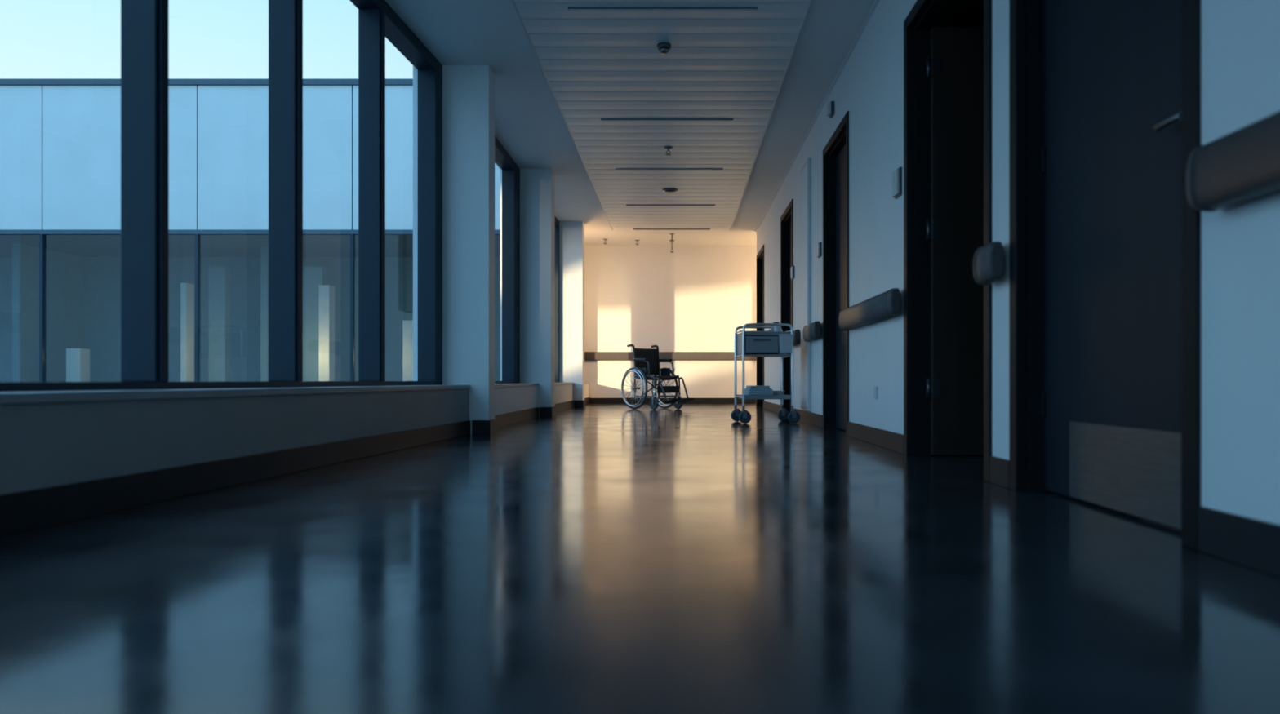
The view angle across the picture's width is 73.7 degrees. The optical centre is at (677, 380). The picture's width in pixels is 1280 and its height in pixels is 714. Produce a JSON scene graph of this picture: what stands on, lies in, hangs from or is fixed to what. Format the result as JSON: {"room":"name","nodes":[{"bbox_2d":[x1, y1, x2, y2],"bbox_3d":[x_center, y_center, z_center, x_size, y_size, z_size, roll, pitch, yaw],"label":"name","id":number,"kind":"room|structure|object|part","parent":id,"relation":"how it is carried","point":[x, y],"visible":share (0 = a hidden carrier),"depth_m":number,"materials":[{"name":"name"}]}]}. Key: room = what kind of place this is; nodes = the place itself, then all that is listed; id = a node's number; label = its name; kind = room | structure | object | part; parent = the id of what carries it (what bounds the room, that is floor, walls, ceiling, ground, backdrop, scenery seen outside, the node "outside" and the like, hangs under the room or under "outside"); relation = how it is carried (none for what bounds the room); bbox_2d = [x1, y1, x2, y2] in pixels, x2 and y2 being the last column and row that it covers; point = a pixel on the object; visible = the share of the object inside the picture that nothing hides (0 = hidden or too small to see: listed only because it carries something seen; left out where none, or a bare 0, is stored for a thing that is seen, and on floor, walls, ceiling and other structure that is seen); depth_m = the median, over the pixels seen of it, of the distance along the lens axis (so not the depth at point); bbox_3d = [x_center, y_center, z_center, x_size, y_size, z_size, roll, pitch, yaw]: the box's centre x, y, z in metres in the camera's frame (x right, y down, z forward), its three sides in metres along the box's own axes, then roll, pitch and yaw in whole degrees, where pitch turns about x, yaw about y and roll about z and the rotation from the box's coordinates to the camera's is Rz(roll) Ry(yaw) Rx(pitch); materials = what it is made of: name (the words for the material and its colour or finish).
{"room":"hospital interior","nodes":[
{"label":"hospital interior","id":0,"kind":"room"},
{"bbox_2d":[0,382,589,536],"bbox_3d":[-2.081,0.228,6.012,0.884,0.385,19.000,0,0,3],"label":"wall","id":1,"kind":"structure","parent":0,"point":[65,456],"depth_m":3.14,"materials":[{"name":"paint"}]},
{"bbox_2d":[0,0,442,391],"bbox_3d":[-2.147,-1.208,1.575,0.152,2.485,10.130,0,0,3],"label":"window","id":2,"kind":"structure","parent":1,"relation":"in","point":[144,24],"depth_m":4.34,"materials":[{"name":"metal"}]},
{"bbox_3d":[-2.082,0.050,1.571,0.442,0.030,10.130,0,0,3],"label":"sill","id":3,"kind":"part","parent":1,"relation":"part of","materials":[{"name":"stone"}]},
{"bbox_2d":[494,135,519,383],"bbox_3d":[-1.894,-1.208,8.365,0.152,2.485,3.030,0,0,0],"label":"window","id":4,"kind":"structure","parent":1,"relation":"in","point":[510,170],"depth_m":9.55,"materials":[{"name":"metal"}]},
{"bbox_3d":[-1.829,0.050,8.365,0.442,0.030,3.030,0,0,0],"label":"sill","id":5,"kind":"part","parent":1,"relation":"part of","materials":[{"name":"stone"}]},
{"bbox_3d":[-1.614,0.365,8.365,0.012,0.110,3.030,0,0,0],"label":"baseboard","id":6,"kind":"part","parent":1,"relation":"part of","materials":[{"name":"plastic"}]},
{"bbox_2d":[555,216,559,382],"bbox_3d":[-1.900,-1.208,11.665,0.140,2.485,2.970,0,0,0],"label":"window","id":7,"kind":"structure","parent":1,"relation":"in","point":[557,222],"depth_m":13.05,"materials":[{"name":"metal"}]},
{"bbox_3d":[-1.829,0.050,11.665,0.442,0.030,2.970,0,0,0],"label":"sill","id":8,"kind":"part","parent":1,"relation":"part of","materials":[{"name":"stone"}]},
{"bbox_3d":[-1.614,0.365,11.665,0.012,0.110,2.970,0,0,0],"label":"baseboard","id":9,"kind":"part","parent":1,"relation":"part of","materials":[{"name":"plastic"}]},
{"bbox_3d":[-1.614,0.365,14.460,0.012,0.110,2.080,0,0,0],"label":"baseboard","id":10,"kind":"part","parent":1,"relation":"part of","materials":[{"name":"plastic"}]},
{"bbox_2d":[413,65,494,434],"bbox_3d":[-1.765,-1.015,6.740,0.590,2.870,0.220,0,0,0],"label":"wall pillar","id":11,"kind":"structure","parent":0,"point":[468,91],"depth_m":6.63,"materials":[{"name":"paint"}]},
{"bbox_2d":[471,418,496,434],"bbox_3d":[-1.529,0.365,6.740,0.142,0.110,0.244,0,0,0],"label":"baseboard","id":12,"kind":"structure","parent":11,"relation":"attached to","point":[478,427],"depth_m":6.62,"materials":[{"name":"plastic"}]},
{"bbox_2d":[500,168,555,417],"bbox_3d":[-1.765,-1.015,10.030,0.590,2.870,0.300,0,0,0],"label":"wall pillar","id":13,"kind":"structure","parent":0,"point":[537,186],"depth_m":9.88,"materials":[{"name":"paint"}]},
{"bbox_2d":[539,406,555,417],"bbox_3d":[-1.529,0.365,10.030,0.142,0.110,0.324,0,0,0],"label":"baseboard","id":14,"kind":"structure","parent":13,"relation":"attached to","point":[544,411],"depth_m":9.87,"materials":[{"name":"plastic"}]},
{"bbox_2d":[559,221,584,400],"bbox_3d":[-1.765,-1.015,13.285,0.590,2.870,0.270,0,0,0],"label":"wall pillar","id":15,"kind":"structure","parent":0,"point":[571,233],"depth_m":13.15,"materials":[{"name":"paint"}]},
{"bbox_2d":[573,400,585,407],"bbox_3d":[-1.529,0.365,13.285,0.142,0.110,0.294,0,0,0],"label":"baseboard","id":16,"kind":"structure","parent":15,"relation":"attached to","point":[576,403],"depth_m":13.14,"materials":[{"name":"plastic"}]},
{"bbox_2d":[0,403,1279,713],"bbox_3d":[0.800,0.480,6.000,6.800,0.120,19.400,0,0,0],"label":"floor","id":17,"kind":"structure","parent":0,"point":[594,558],"depth_m":1.69,"materials":[{"name":"laminate"}]},
{"bbox_2d":[621,344,694,409],"bbox_3d":[-0.266,-0.055,12.326,0.660,0.950,1.068,0,0,-40],"label":"wheelchair","id":18,"kind":"object","parent":17,"relation":"on","point":[646,362],"visible":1,"depth_m":12.36,"materials":[{"name":"black metal"}]},
{"bbox_3d":[-0.685,-0.495,12.470,0.032,0.069,0.159,0,0,-40],"label":"push handle","id":19,"kind":"part","parent":18,"relation":"part of","materials":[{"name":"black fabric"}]},
{"bbox_3d":[-0.534,-0.299,12.293,0.060,0.038,0.280,0,0,-40],"label":"armrest","id":20,"kind":"part","parent":18,"relation":"part of","materials":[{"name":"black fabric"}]},
{"bbox_3d":[-0.528,-0.125,12.285,0.008,0.110,0.220,0,0,-41],"label":"panel","id":21,"kind":"part","parent":18,"relation":"part of","materials":[{"name":"black fabric"}]},
{"bbox_3d":[-0.466,-0.274,12.559,0.444,0.387,0.080,0,0,-41],"label":"backrest","id":22,"kind":"part","parent":18,"relation":"part of","materials":[{"name":"black fabric"}]},
{"bbox_3d":[-0.333,-0.063,12.404,0.570,0.839,0.584,0,0,-41],"label":"frame","id":23,"kind":"part","parent":18,"relation":"part of","materials":[{"name":"metal"}]},
{"bbox_3d":[-0.301,-0.037,12.367,0.460,0.070,0.450,0,0,-41],"label":"seat","id":24,"kind":"part","parent":18,"relation":"part of","materials":[{"name":"black fabric"}]},
{"bbox_3d":[-0.185,-0.125,12.578,0.008,0.110,0.220,0,0,-40],"label":"panel","id":25,"kind":"part","parent":18,"relation":"part of","materials":[{"name":"black fabric"}]},
{"bbox_3d":[-0.192,-0.299,12.585,0.060,0.038,0.280,0,0,-40],"label":"armrest","id":26,"kind":"part","parent":18,"relation":"part of","materials":[{"name":"black plastic"}]},
{"bbox_2d":[731,323,799,423],"bbox_3d":[0.868,-0.069,8.491,0.608,0.978,0.553,0,0,-6],"label":"trolley","id":27,"kind":"object","parent":17,"relation":"on","point":[747,344],"visible":0.98,"depth_m":8.31,"materials":[{"name":"silver metal"}]},
{"bbox_2d":[744,392,773,395],"bbox_3d":[0.794,0.145,8.504,0.260,0.045,0.300,0,0,-6],"label":"linens","id":28,"kind":"object","parent":27,"relation":"on","point":[745,393],"visible":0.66,"depth_m":8.36,"materials":[{"name":"white fabric"}]},
{"bbox_2d":[744,388,773,392],"bbox_3d":[0.799,0.103,8.503,0.240,0.040,0.278,0,0,-6],"label":"linens","id":29,"kind":"object","parent":28,"relation":"on","point":[747,390],"visible":0.88,"depth_m":8.37,"materials":[{"name":"white fabric"}]},
{"bbox_2d":[746,386,769,388],"bbox_3d":[0.795,0.068,8.502,0.200,0.030,0.256,0,0,-6],"label":"linens","id":30,"kind":"object","parent":29,"relation":"on","point":[747,387],"visible":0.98,"depth_m":8.38,"materials":[{"name":"white fabric"}]},
{"bbox_3d":[0.810,-0.350,8.379,0.316,0.160,0.168,0,0,-6],"label":"drawer","id":31,"kind":"part","parent":27,"relation":"part of","materials":[{"name":"paint"}]},
{"bbox_3d":[0.818,-0.390,8.282,0.171,0.012,0.026,0,0,-6],"label":"handle","id":32,"kind":"part","parent":27,"relation":"part of","materials":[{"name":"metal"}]},
{"bbox_2d":[736,394,791,399],"bbox_3d":[0.852,0.165,8.530,0.460,0.040,0.444,0,0,-6],"label":"shelf","id":33,"kind":"object","parent":27,"relation":"attached to","point":[739,396],"depth_m":8.31,"materials":[{"name":"metal"}]},
{"bbox_2d":[773,322,781,331],"bbox_3d":[0.990,-0.514,8.464,0.072,0.124,0.072,0,0,40],"label":"spray bottle","id":34,"kind":"object","parent":27,"relation":"on","point":[777,328],"visible":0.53,"depth_m":8.44,"materials":[{"name":"white plastic"}]},
{"bbox_2d":[773,391,784,395],"bbox_3d":[0.999,0.136,8.515,0.132,0.064,0.132,0,0,-6],"label":"basin","id":35,"kind":"object","parent":27,"relation":"on","point":[775,393],"visible":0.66,"depth_m":8.47,"materials":[{"name":"white plastic"}]},
{"bbox_2d":[351,0,983,245],"bbox_3d":[0.817,-2.575,6.000,6.766,0.250,19.400,0,0,0],"label":"ceiling","id":36,"kind":"structure","parent":0,"point":[530,125],"depth_m":7.41,"materials":[{"name":"paint"}]},
{"bbox_2d":[511,0,613,231],"bbox_3d":[-1.056,-2.434,5.200,0.012,0.032,17.200,0,0,0],"label":"trim","id":37,"kind":"structure","parent":36,"relation":"attached to","point":[513,2],"depth_m":7.15,"materials":[{"name":"white plastic"}]},
{"bbox_2d":[513,0,809,228],"bbox_3d":[-0.105,-2.435,5.120,1.890,0.028,17.036,0,0,0],"label":"ceiling slats","id":38,"kind":"structure","parent":36,"relation":"attached to","point":[596,65],"depth_m":7.12,"materials":[{"name":"metal"}]},
{"bbox_2d":[568,7,757,11],"bbox_3d":[-0.100,-2.418,5.560,1.230,0.016,0.044,0,0,0],"label":"ceiling lamp","id":39,"kind":"object","parent":38,"relation":"attached to","point":[570,9],"visible":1,"depth_m":5.55,"materials":[{"name":"metal"}]},
{"bbox_2d":[568,8,756,11],"bbox_3d":[-0.100,-2.414,5.560,1.220,0.009,0.024,0,0,0],"label":"diffuser","id":40,"kind":"object","parent":39,"relation":"attached to","point":[570,10],"depth_m":5.55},
{"bbox_2d":[657,42,671,53],"bbox_3d":[-0.100,-2.393,6.160,0.100,0.065,0.100,0,0,0],"label":"smoke detector","id":41,"kind":"object","parent":38,"relation":"attached to","point":[664,47],"visible":1,"depth_m":6.13,"materials":[{"name":"plastic"}]},
{"bbox_2d":[600,118,733,120],"bbox_3d":[-0.100,-2.418,7.920,1.230,0.016,0.044,0,0,0],"label":"ceiling lamp","id":42,"kind":"object","parent":38,"relation":"attached to","point":[602,119],"visible":1,"depth_m":7.91,"materials":[{"name":"metal"}]},
{"bbox_2d":[601,119,733,120],"bbox_3d":[-0.100,-2.414,7.920,1.220,0.009,0.024,0,0,0],"label":"diffuser","id":43,"kind":"object","parent":42,"relation":"attached to","point":[602,119],"depth_m":7.91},
{"bbox_2d":[664,146,672,155],"bbox_3d":[-0.100,-2.382,8.860,0.090,0.085,0.090,0,0,0],"label":"sprinkler","id":44,"kind":"object","parent":38,"relation":"attached to","point":[668,148],"visible":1,"depth_m":8.84,"materials":[{"name":"metal"}]},
{"bbox_2d":[615,168,723,169],"bbox_3d":[-0.100,-2.418,9.770,1.230,0.016,0.044,0,0,0],"label":"ceiling lamp","id":45,"kind":"object","parent":38,"relation":"attached to","point":[615,168],"visible":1,"depth_m":9.75,"materials":[{"name":"metal"}]},
{"bbox_2d":[616,168,722,169],"bbox_3d":[-0.100,-2.414,9.770,1.220,0.009,0.024,0,0,0],"label":"diffuser","id":46,"kind":"object","parent":45,"relation":"attached to","point":[616,169],"depth_m":9.76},
{"bbox_2d":[662,187,678,193],"bbox_3d":[-0.100,-2.408,10.850,0.200,0.032,0.200,0,0,0],"label":"ceiling speaker","id":47,"kind":"object","parent":38,"relation":"attached to","point":[669,190],"visible":1,"depth_m":10.80,"materials":[{"name":"metal"}]},
{"bbox_2d":[664,190,675,193],"bbox_3d":[-0.100,-2.397,10.850,0.156,0.010,0.156,0,0,0],"label":"grille","id":48,"kind":"object","parent":47,"relation":"attached to","point":[665,191],"depth_m":10.82,"materials":[{"name":"metal"}]},
{"bbox_2d":[626,204,715,206],"bbox_3d":[-0.100,-2.418,11.790,1.230,0.016,0.044,0,0,0],"label":"ceiling lamp","id":49,"kind":"object","parent":38,"relation":"attached to","point":[626,205],"visible":1,"depth_m":11.78,"materials":[{"name":"metal"}]},
{"bbox_2d":[633,228,710,230],"bbox_3d":[-0.100,-2.418,13.660,1.230,0.016,0.044,0,0,0],"label":"ceiling lamp","id":50,"kind":"object","parent":38,"relation":"attached to","point":[633,228],"visible":1,"depth_m":13.64,"materials":[{"name":"metal"}]},
{"bbox_2d":[633,229,710,230],"bbox_3d":[-0.100,-2.414,13.660,1.220,0.009,0.024,0,0,0],"label":"diffuser","id":51,"kind":"object","parent":50,"relation":"attached to","point":[633,229],"depth_m":13.65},
{"bbox_2d":[669,233,675,252],"bbox_3d":[-0.100,-2.297,14.250,0.090,0.315,0.090,0,0,0],"label":"sprinkler","id":52,"kind":"object","parent":36,"relation":"attached to","point":[672,234],"visible":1,"depth_m":14.24,"materials":[{"name":"metal"}]},
{"bbox_2d":[729,0,811,231],"bbox_3d":[0.846,-2.434,5.200,0.012,0.032,17.200,0,0,0],"label":"trim","id":53,"kind":"structure","parent":36,"relation":"attached to","point":[810,2],"depth_m":7.15,"materials":[{"name":"white plastic"}]},
{"bbox_2d":[584,245,756,398],"bbox_3d":[1.070,-1.015,15.600,6.260,2.870,0.200,0,0,0],"label":"wall","id":54,"kind":"structure","parent":0,"point":[688,298],"depth_m":15.50,"materials":[{"name":"paint"}]},
{"bbox_2d":[584,351,756,359],"bbox_3d":[1.040,-0.440,15.463,5.720,0.152,0.075,0,0,0],"label":"handrail","id":55,"kind":"object","parent":54,"relation":"attached to","point":[588,355],"visible":0.37,"depth_m":15.43,"materials":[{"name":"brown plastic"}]},
{"bbox_2d":[589,398,755,403],"bbox_3d":[1.100,0.370,15.494,5.800,0.100,0.012,0,0,0],"label":"baseboard","id":56,"kind":"structure","parent":54,"relation":"attached to","point":[591,400],"depth_m":15.49,"materials":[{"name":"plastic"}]},
{"bbox_2d":[947,7,983,26],"bbox_3d":[2.745,-1.015,4.225,2.510,2.870,2.950,0,0,0],"label":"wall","id":57,"kind":"structure","parent":0,"point":[966,16],"depth_m":5.60,"materials":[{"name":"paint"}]},
{"bbox_2d":[756,0,1279,525],"bbox_3d":[2.645,-1.015,5.150,2.710,2.870,17.700,0,0,0],"label":"wall","id":58,"kind":"structure","parent":0,"point":[1240,39],"depth_m":3.35,"materials":[{"name":"paint"}]},
{"bbox_2d":[756,244,764,406],"bbox_3d":[1.384,-0.807,13.330,0.212,2.455,1.150,0,0,0],"label":"door","id":59,"kind":"structure","parent":58,"relation":"in","point":[760,256],"depth_m":13.82,"materials":[{"name":"brown laminate"}]},
{"bbox_2d":[780,199,793,413],"bbox_3d":[1.384,-0.807,10.100,0.212,2.455,1.090,0,0,0],"label":"door","id":60,"kind":"structure","parent":58,"relation":"in","point":[787,218],"depth_m":10.57,"materials":[{"name":"brown laminate"}]},
{"bbox_2d":[790,265,794,279],"bbox_3d":[1.275,-1.200,9.500,0.030,0.140,0.120,0,0,0],"label":"room sign","id":61,"kind":"object","parent":58,"relation":"attached to","point":[792,268],"visible":1,"depth_m":9.45,"materials":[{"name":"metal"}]},
{"bbox_2d":[793,329,800,346],"bbox_3d":[1.245,-0.450,9.175,0.091,0.157,0.710,0,0,0],"label":"handrail","id":62,"kind":"object","parent":58,"relation":"attached to","point":[797,334],"visible":0.62,"depth_m":8.82,"materials":[{"name":"plastic"}]},
{"bbox_2d":[800,157,811,411],"bbox_3d":[1.273,-0.930,8.520,0.034,2.460,0.520,0,0,0],"label":"wall panel","id":63,"kind":"object","parent":58,"relation":"attached to","point":[806,171],"visible":1,"depth_m":8.36,"materials":[{"name":"white paint"}]},
{"bbox_3d":[1.258,-0.930,8.520,0.005,2.380,0.440,0,0,0],"label":"plate","id":64,"kind":"part","parent":63,"relation":"part of","materials":[{"name":"paint"}]},
{"bbox_2d":[803,320,820,342],"bbox_3d":[1.245,-0.450,7.895,0.091,0.157,0.650,0,0,0],"label":"handrail","id":65,"kind":"object","parent":58,"relation":"attached to","point":[811,331],"visible":1,"depth_m":7.68,"materials":[{"name":"plastic"}]},
{"bbox_2d":[755,0,879,232],"bbox_3d":[1.280,-2.440,5.250,0.020,0.020,17.500,0,0,0],"label":"trim","id":66,"kind":"structure","parent":58,"relation":"attached to","point":[876,2],"depth_m":7.18,"materials":[{"name":"paint"}]},
{"bbox_2d":[816,241,822,257],"bbox_3d":[1.275,-1.180,7.720,0.030,0.130,0.120,0,0,0],"label":"room sign","id":67,"kind":"object","parent":58,"relation":"attached to","point":[819,246],"visible":1,"depth_m":7.67,"materials":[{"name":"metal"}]},
{"bbox_2d":[826,100,834,117],"bbox_3d":[1.265,-2.250,7.080,0.050,0.110,0.100,0,0,0],"label":"sensor","id":68,"kind":"object","parent":58,"relation":"attached to","point":[830,106],"visible":1,"depth_m":7.04,"materials":[{"name":"plastic"}]},
{"bbox_2d":[822,111,848,435],"bbox_3d":[1.384,-0.807,6.990,0.212,2.455,1.110,0,0,0],"label":"door","id":69,"kind":"structure","parent":58,"relation":"in","point":[836,152],"depth_m":7.44,"materials":[{"name":"laminate"}]},
{"bbox_2d":[838,288,900,330],"bbox_3d":[1.245,-0.450,5.635,0.091,0.157,1.570,0,0,0],"label":"handrail","id":70,"kind":"object","parent":58,"relation":"attached to","point":[886,304],"visible":1,"depth_m":5.33,"materials":[{"name":"plastic"}]},
{"bbox_2d":[873,386,878,399],"bbox_3d":[1.284,0.080,5.540,0.012,0.085,0.085,0,0,0],"label":"wall socket","id":71,"kind":"object","parent":58,"relation":"attached to","point":[876,388],"visible":1,"depth_m":5.52,"materials":[{"name":"white plastic"}]},
{"bbox_2d":[892,166,902,199],"bbox_3d":[1.275,-1.150,4.970,0.030,0.160,0.120,0,0,0],"label":"room sign","id":72,"kind":"object","parent":58,"relation":"attached to","point":[897,174],"visible":1,"depth_m":4.92,"materials":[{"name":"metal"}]},
{"bbox_2d":[903,0,991,482],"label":"door","id":73,"kind":"structure","parent":58,"relation":"in","point":[948,70],"depth_m":4.71,"materials":[{"name":"brown laminate"}]},
{"bbox_2d":[973,241,1004,284],"bbox_3d":[1.245,-0.465,3.400,0.091,0.157,0.190,0,0,0],"label":"handrail","id":74,"kind":"object","parent":58,"relation":"attached to","point":[988,259],"visible":1,"depth_m":3.32,"materials":[{"name":"plastic"}]},
{"bbox_3d":[1.237,-0.465,3.400,0.070,0.152,0.120,0,0,0],"label":"rail","id":75,"kind":"part","parent":74,"relation":"part of","materials":[{"name":"plastic"}]},
{"bbox_2d":[755,399,1279,577],"bbox_3d":[1.284,0.365,5.250,0.012,0.110,17.500,0,0,0],"label":"baseboard","id":76,"kind":"structure","parent":58,"relation":"attached to","point":[1253,544],"depth_m":2.01,"materials":[{"name":"plastic"}]},
{"bbox_2d":[1008,0,1200,550],"bbox_3d":[1.384,-0.807,2.700,0.212,2.455,1.190,0,0,0],"label":"door","id":77,"kind":"structure","parent":58,"relation":"in","point":[1104,95],"depth_m":2.75,"materials":[{"name":"laminate"}]},
{"bbox_3d":[1.378,0.277,2.605,0.004,0.263,0.790,0,0,0],"label":"kick plate","id":78,"kind":"part","parent":77,"relation":"part of","materials":[{"name":"metal"}]},
{"bbox_3d":[1.353,-0.705,2.313,0.056,0.048,0.134,0,0,0],"label":"handle","id":79,"kind":"part","parent":77,"relation":"part of","materials":[{"name":"metal"}]},
{"bbox_2d":[1186,111,1279,211],"bbox_3d":[1.245,-0.475,-0.632,0.091,0.157,5.335,0,0,0],"label":"handrail","id":80,"kind":"object","parent":58,"relation":"attached to","point":[1241,165],"visible":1,"depth_m":1.85,"materials":[{"name":"plastic"}]},
{"label":"outside","id":81,"kind":"structure","parent":0,"visible":0},
{"bbox_3d":[-23.810,0.695,-14.000,42.380,0.250,62.000,0,0,0],"label":"ground","id":82,"kind":"structure","parent":81,"visible":0},
{"bbox_2d":[0,78,500,382],"bbox_3d":[-21.150,-2.665,19.975,37.700,6.670,6.050,0,0,0],"label":"building","id":83,"kind":"structure","parent":82,"relation":"on","point":[60,138],"depth_m":17.00,"materials":[{"name":"clear glass"}]},
{"bbox_3d":[-19.839,-4.440,17.025,35.078,2.880,0.050,0,0,0],"label":"cladding panel","id":84,"kind":"part","parent":83,"relation":"part of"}
]}

